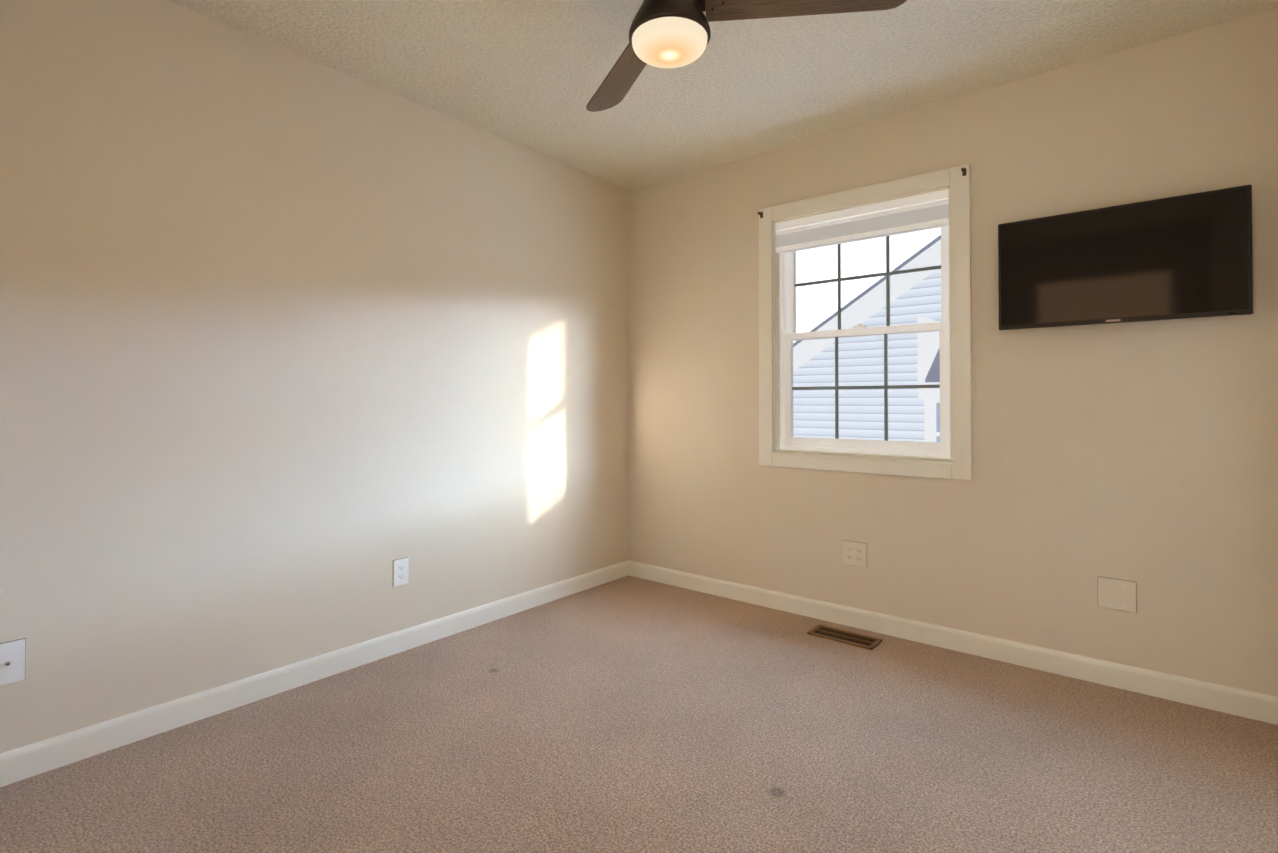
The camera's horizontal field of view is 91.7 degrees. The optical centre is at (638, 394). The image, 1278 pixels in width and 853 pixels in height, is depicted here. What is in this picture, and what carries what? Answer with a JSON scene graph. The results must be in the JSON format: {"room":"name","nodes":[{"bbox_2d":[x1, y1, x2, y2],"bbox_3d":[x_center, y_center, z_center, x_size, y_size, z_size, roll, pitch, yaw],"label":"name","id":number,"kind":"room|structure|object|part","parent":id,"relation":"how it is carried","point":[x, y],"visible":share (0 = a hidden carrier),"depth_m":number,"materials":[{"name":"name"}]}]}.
{"room":"empty bedroom","nodes":[
{"label":"empty bedroom","id":0,"kind":"room"},
{"bbox_2d":[0,0,627,752],"bbox_3d":[-1.214,-0.098,2.643,0.150,2.440,3.750,-1,-1,39],"label":"wall","id":1,"kind":"structure","parent":0,"point":[298,354],"depth_m":2.30,"materials":[{"name":"beige paint"}]},
{"bbox_2d":[0,638,25,685],"bbox_3d":[-1.805,0.769,1.773,0.017,0.120,0.074,-1,-1,39],"label":"electrical outlet","id":2,"kind":"object","parent":1,"relation":"attached to","point":[12,653],"depth_m":1.78,"materials":[{"name":"white plastic"}]},
{"bbox_2d":[0,560,627,786],"bbox_3d":[-1.150,1.077,2.578,0.014,0.090,3.450,-1,-1,39],"label":"baseboard","id":3,"kind":"structure","parent":1,"relation":"attached to","point":[30,760],"depth_m":2.26,"materials":[{"name":"white paint"}]},
{"bbox_2d":[393,557,408,586],"bbox_3d":[-1.043,0.778,2.719,0.008,0.117,0.072,-1,-1,39],"label":"electrical outlet","id":4,"kind":"object","parent":1,"relation":"attached to","point":[400,566],"depth_m":2.71,"materials":[{"name":"white plastic"}]},
{"bbox_2d":[0,575,1277,852],"bbox_3d":[0.447,1.157,1.279,4.430,0.100,3.750,-1,-1,39],"label":"floor","id":5,"kind":"structure","parent":0,"point":[628,713],"depth_m":1.90,"materials":[{"name":"carpet"}]},
{"bbox_2d":[807,624,882,649],"bbox_3d":[0.951,1.120,2.874,0.305,0.011,0.140,-1,-1,39],"label":"air vent register","id":6,"kind":"object","parent":5,"relation":"on","point":[847,637],"visible":1,"depth_m":2.86,"materials":[{"name":"brown metal"}]},
{"bbox_2d":[168,0,1277,189],"bbox_3d":[0.447,-1.383,1.309,4.430,0.100,3.750,-1,-1,39],"label":"ceiling","id":7,"kind":"structure","parent":0,"point":[531,74],"depth_m":2.44,"materials":[{"name":"white paint"}]},
{"bbox_2d":[586,0,906,111],"bbox_3d":[-0.008,-1.143,1.635,1.171,0.373,1.032,-1,-1,39],"label":"fan","id":8,"kind":"object","parent":7,"relation":"hanging from","point":[669,33],"visible":1,"depth_m":1.72,"materials":[{"name":"brown wood"}]},
{"bbox_2d":[628,7,1277,696],"bbox_3d":[1.175,-0.093,3.022,3.080,2.440,0.150,-1,-1,39],"label":"wall","id":9,"kind":"structure","parent":0,"point":[1142,455],"depth_m":2.55,"materials":[{"name":"beige paint"}]},
{"bbox_2d":[843,540,866,567],"bbox_3d":[1.047,0.774,3.014,0.118,0.117,0.008,-1,-1,39],"label":"electrical outlet","id":10,"kind":"object","parent":9,"relation":"attached to","point":[854,553],"depth_m":3.01,"materials":[{"name":"beige plastic"}]},
{"bbox_2d":[758,164,971,480],"bbox_3d":[1.089,-0.313,3.073,1.024,1.380,0.222,-1,-1,39],"label":"window","id":11,"kind":"structure","parent":9,"relation":"in","point":[930,200],"depth_m":3.01,"materials":[{"name":"white paint"}]},
{"bbox_3d":[1.123,-0.312,3.114,0.974,1.330,0.116,-1,-1,39],"label":"window sash","id":12,"kind":"part","parent":11,"relation":"part of","materials":[{"name":"clear glass"}]},
{"bbox_2d":[628,560,1277,724],"bbox_3d":[1.076,1.081,2.982,2.900,0.090,0.014,-1,-1,39],"label":"baseboard","id":13,"kind":"structure","parent":9,"relation":"attached to","point":[1221,698],"depth_m":2.61,"materials":[{"name":"white paint"}]},
{"bbox_2d":[1098,576,1136,612],"bbox_3d":[1.831,0.766,2.378,0.118,0.117,0.007,-1,-1,39],"label":"wall plate","id":14,"kind":"object","parent":9,"relation":"attached to","point":[1117,594],"depth_m":2.37,"materials":[{"name":"beige plastic"}]},
{"bbox_2d":[998,185,1252,329],"bbox_3d":[1.807,-0.490,2.365,0.754,0.440,0.080,-1,-1,39],"label":"tv","id":15,"kind":"object","parent":9,"relation":"attached to","point":[1183,256],"visible":1,"depth_m":2.30,"materials":[{"name":"black plastic"}]},
{"label":"outside","id":16,"kind":"structure","parent":0,"visible":0},
{"bbox_2d":[793,235,940,442],"bbox_3d":[5.411,-0.189,10.283,19.164,9.201,7.240,-1,-1,39],"label":"house","id":17,"kind":"structure","parent":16,"point":[845,362],"depth_m":8.75,"materials":[{"name":"white plastic"}]}
]}

